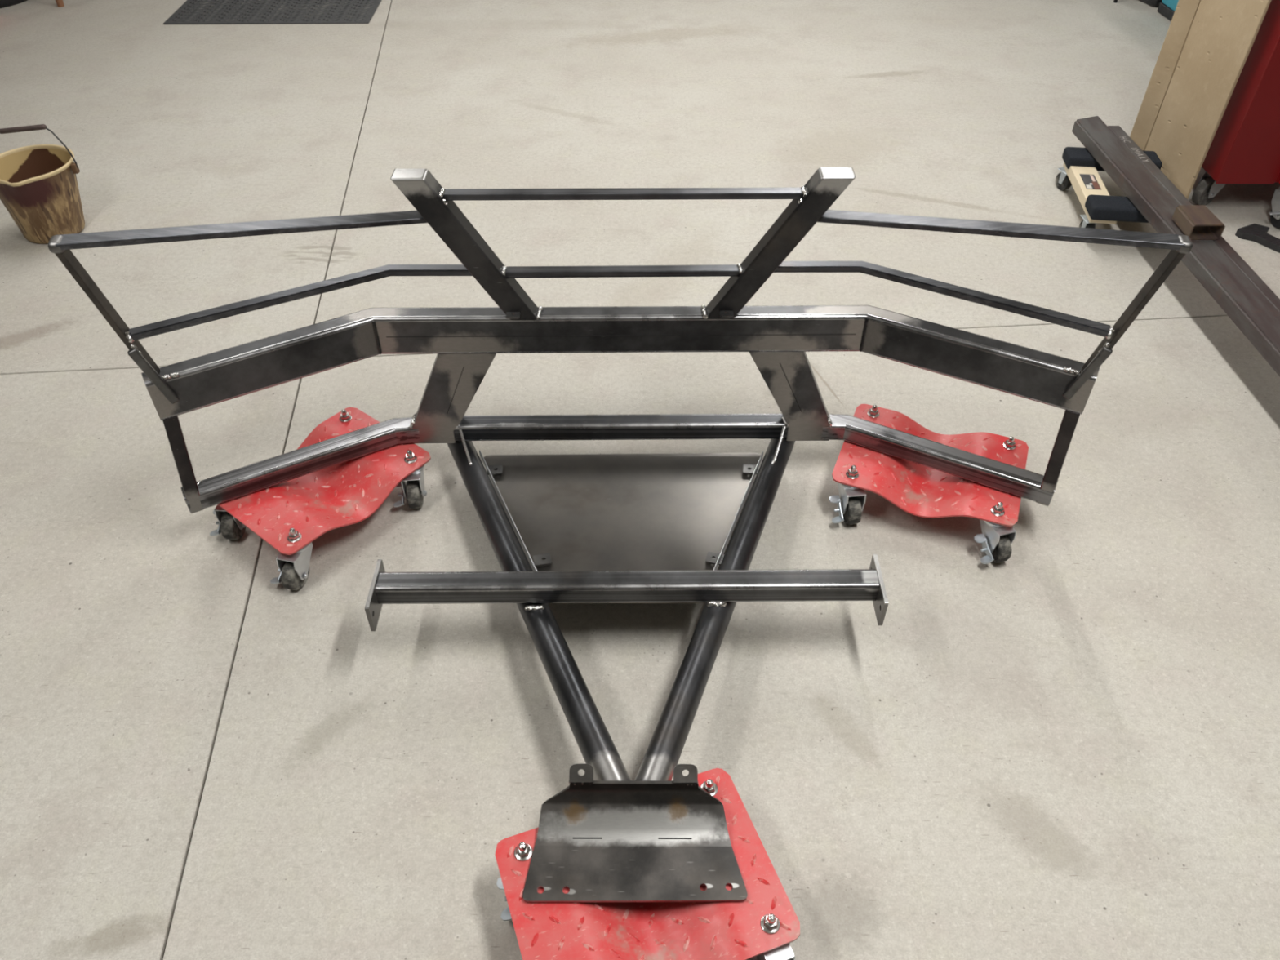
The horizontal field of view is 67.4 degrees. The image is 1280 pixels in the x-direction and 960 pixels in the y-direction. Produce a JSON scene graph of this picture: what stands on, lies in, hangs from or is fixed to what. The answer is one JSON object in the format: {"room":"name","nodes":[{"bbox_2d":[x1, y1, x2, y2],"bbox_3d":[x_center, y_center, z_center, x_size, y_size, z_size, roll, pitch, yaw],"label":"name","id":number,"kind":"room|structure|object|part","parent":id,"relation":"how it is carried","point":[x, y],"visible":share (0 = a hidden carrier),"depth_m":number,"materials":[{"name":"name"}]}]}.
{"room":"workspace","nodes":[
{"label":"workspace","id":0,"kind":"room"},
{"bbox_2d":[0,0,1279,959],"bbox_3d":[0.001,-0.243,2.848,13.000,0.160,13.500,0,43,0],"label":"floor","id":1,"kind":"structure","parent":0,"point":[1067,747],"depth_m":2.35,"materials":[{"name":"concrete"}]},
{"bbox_2d":[0,0,27,8],"bbox_3d":[-3.631,-2.762,5.283,0.560,0.190,0.560,0,43,0],"label":"tyre","id":2,"kind":"object","parent":1,"relation":"on","point":[3,3],"visible":1,"depth_m":5.21,"materials":[{"name":"black rubber"}]},
{"bbox_2d":[0,124,84,244],"bbox_3d":[-2.065,-1.019,3.287,0.283,0.368,0.283,19,46,19],"label":"bucket","id":3,"kind":"object","parent":1,"relation":"on","point":[39,189],"visible":0.99,"depth_m":3.28,"materials":[{"name":"plastic"}]},
{"bbox_2d":[55,0,64,7],"bbox_3d":[-3.153,-2.876,5.189,0.350,0.492,0.350,-34,53,-31],"label":"wooden stool","id":4,"kind":"object","parent":1,"relation":"on","point":[60,3],"visible":1,"depth_m":5.21,"materials":[{"name":"brown wood"}]},
{"bbox_2d":[163,0,381,24],"bbox_3d":[-1.969,-2.799,5.460,1.070,0.010,1.202,-1,43,-1],"label":"floor mat","id":5,"kind":"object","parent":1,"relation":"on","point":[192,11],"visible":1,"depth_m":5.15,"materials":[{"name":"rubber"}]},
{"bbox_2d":[209,407,431,590],"bbox_3d":[-0.768,0.034,2.324,0.348,0.147,0.469,29,50,27],"label":"dolly","id":6,"kind":"object","parent":1,"relation":"on","point":[290,515],"visible":0.77,"depth_m":2.29,"materials":[{"name":"red paint"}]},
{"bbox_3d":[-1.012,0.101,2.298,0.028,0.039,0.066,4,43,4],"label":"brake lever","id":7,"kind":"part","parent":6,"relation":"part of","materials":[{"name":"metal"}]},
{"bbox_3d":[-0.822,0.204,2.188,0.028,0.039,0.066,10,44,10],"label":"brake lever","id":8,"kind":"part","parent":6,"relation":"part of","materials":[{"name":"metal"}]},
{"bbox_3d":[-0.596,0.035,2.371,0.028,0.039,0.066,-4,43,-4],"label":"brake lever","id":9,"kind":"part","parent":6,"relation":"part of","materials":[{"name":"metal"}]},
{"bbox_2d":[494,768,799,959],"bbox_3d":[0.003,0.717,1.592,0.452,0.147,0.359,-14,45,-15],"label":"dolly","id":10,"kind":"object","parent":1,"relation":"on","point":[763,926],"visible":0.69,"depth_m":1.55,"materials":[{"name":"red paint"}]},
{"bbox_3d":[-0.228,0.716,1.641,0.028,0.039,0.066,-8,44,-8],"label":"brake lever","id":11,"kind":"part","parent":10,"relation":"part of","materials":[{"name":"metal"}]},
{"bbox_2d":[47,167,1192,902],"bbox_3d":[-0.019,-0.155,1.992,1.523,0.765,1.498,34,53,31],"label":"frame","id":12,"kind":"object","parent":10,"relation":"on","point":[589,528],"visible":1,"depth_m":2.08,"materials":[{"name":"metal"}]},
{"bbox_3d":[-1.019,-0.043,2.137,0.055,0.270,0.050,-21,47,-21],"label":"post","id":13,"kind":"part","parent":12,"relation":"part of","materials":[{"name":"metal"}]},
{"bbox_3d":[-0.794,-0.048,2.306,0.572,0.050,0.070,-19,46,-20],"label":"rail","id":14,"kind":"part","parent":12,"relation":"part of","materials":[{"name":"metal"}]},
{"bbox_3d":[-0.448,-0.208,2.316,0.235,0.271,0.054,0,43,0],"label":"leg","id":15,"kind":"part","parent":12,"relation":"part of","materials":[{"name":"metal"}]},
{"bbox_3d":[-0.363,-0.493,2.039,0.268,0.335,0.053,0,43,0],"label":"guard post","id":16,"kind":"part","parent":12,"relation":"part of","materials":[{"name":"metal"}]},
{"bbox_3d":[-0.044,0.096,2.230,0.702,0.037,0.517,0,43,0],"label":"skid plate","id":17,"kind":"part","parent":12,"relation":"part of","materials":[{"name":"metal"}]},
{"bbox_3d":[-0.007,0.600,1.599,0.366,0.068,0.179,0,43,0],"label":"mounting plate","id":18,"kind":"part","parent":12,"relation":"part of","materials":[{"name":"metal"}]},
{"bbox_3d":[0.290,-0.498,2.047,0.284,0.335,0.050,0,43,-1],"label":"guard post","id":19,"kind":"part","parent":12,"relation":"part of","materials":[{"name":"metal"}]},
{"bbox_3d":[0.362,-0.214,2.325,0.222,0.271,0.054,0,43,0],"label":"leg","id":20,"kind":"part","parent":12,"relation":"part of","materials":[{"name":"metal"}]},
{"bbox_3d":[0.707,-0.061,2.324,0.572,0.050,0.073,18,46,18],"label":"rail","id":21,"kind":"part","parent":12,"relation":"part of","materials":[{"name":"metal"}]},
{"bbox_3d":[0.943,-0.059,2.161,0.042,0.270,0.054,20,46,20],"label":"post","id":22,"kind":"part","parent":12,"relation":"part of","materials":[{"name":"metal"}]},
{"bbox_3d":[0.182,0.799,1.553,0.028,0.039,0.066,-12,44,-12],"label":"brake lever","id":23,"kind":"part","parent":10,"relation":"part of","materials":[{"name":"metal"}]},
{"bbox_2d":[828,404,1028,564],"bbox_3d":[0.711,0.001,2.364,0.442,0.147,0.368,15,45,16],"label":"dolly","id":24,"kind":"object","parent":1,"relation":"on","point":[917,490],"visible":0.78,"depth_m":2.32,"materials":[{"name":"red paint"}]},
{"bbox_3d":[0.476,0.072,2.334,0.028,0.039,0.066,-5,43,-5],"label":"brake lever","id":25,"kind":"part","parent":24,"relation":"part of","materials":[{"name":"metal"}]},
{"bbox_3d":[0.800,0.162,2.239,0.028,0.039,0.066,-12,44,-12],"label":"brake lever","id":26,"kind":"part","parent":24,"relation":"part of","materials":[{"name":"metal"}]},
{"bbox_2d":[1055,146,1162,228],"bbox_3d":[1.731,-1.021,3.464,0.360,0.148,0.498,5,43,5],"label":"dolly","id":27,"kind":"object","parent":1,"relation":"on","point":[1079,171],"visible":0.44,"depth_m":3.42,"materials":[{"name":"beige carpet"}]},
{"bbox_3d":[1.620,-1.049,3.456,0.090,0.038,0.450,5,43,5],"label":"wood rail","id":28,"kind":"part","parent":27,"relation":"part of","materials":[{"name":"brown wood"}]},
{"bbox_3d":[1.631,-1.053,3.432,0.020,0.001,0.056,5,43,5],"label":"panel","id":29,"kind":"part","parent":27,"relation":"part of","materials":[{"name":"red paper"}]},
{"bbox_2d":[1071,115,1279,376],"bbox_3d":[1.762,-0.561,2.822,0.150,0.052,2.406,-1,43,-1],"label":"metal beam","id":30,"kind":"structure","parent":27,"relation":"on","point":[1254,308],"depth_m":2.96,"materials":[{"name":"metal"}]},
{"bbox_2d":[1171,204,1225,239],"bbox_3d":[1.750,-0.808,3.012,0.100,0.052,0.128,-1,43,-1],"label":"tube offcut","id":31,"kind":"object","parent":30,"relation":"on","point":[1197,222],"visible":0.91,"depth_m":3.00,"materials":[{"name":"metal"}]},
{"bbox_2d":[1139,0,1162,6],"bbox_3d":[2.945,-2.869,5.286,0.420,0.375,0.360,-13,44,-13],"label":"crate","id":32,"kind":"object","parent":1,"relation":"on","point":[1152,2],"visible":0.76,"depth_m":5.25,"materials":[{"name":"plastic"}]},
{"bbox_2d":[1156,0,1178,21],"bbox_3d":[3.136,-2.752,4.739,0.640,0.950,0.440,-2,43,-2],"label":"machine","id":33,"kind":"object","parent":1,"relation":"on","point":[1166,8],"visible":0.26,"depth_m":5.11,"materials":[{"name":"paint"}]},
{"bbox_2d":[1129,0,1271,199],"bbox_3d":[1.956,-1.694,3.122,0.036,1.600,0.356,-13,45,-14],"label":"board","id":34,"kind":"object","parent":1,"relation":"on","point":[1206,46],"visible":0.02,"depth_m":3.38,"materials":[{"name":"beige wood"}]},
{"bbox_2d":[1191,0,1279,228],"bbox_3d":[2.473,-1.515,3.299,0.864,1.100,0.695,0,43,0],"label":"tool chest","id":35,"kind":"object","parent":1,"relation":"on","point":[1244,148],"visible":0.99,"depth_m":3.29,"materials":[{"name":"metal"}]},
{"bbox_3d":[2.144,-1.397,3.077,0.206,0.952,0.005,0,43,0],"label":"panel","id":36,"kind":"part","parent":35,"relation":"part of","materials":[{"name":"red metal"}]},
{"bbox_2d":[1235,223,1279,253],"bbox_3d":[2.284,-0.774,3.292,0.114,0.022,0.450,-26,49,-25],"label":"bar","id":37,"kind":"object","parent":1,"relation":"on","point":[1255,233],"visible":1,"depth_m":3.37,"materials":[{"name":"black metal"}]}
]}

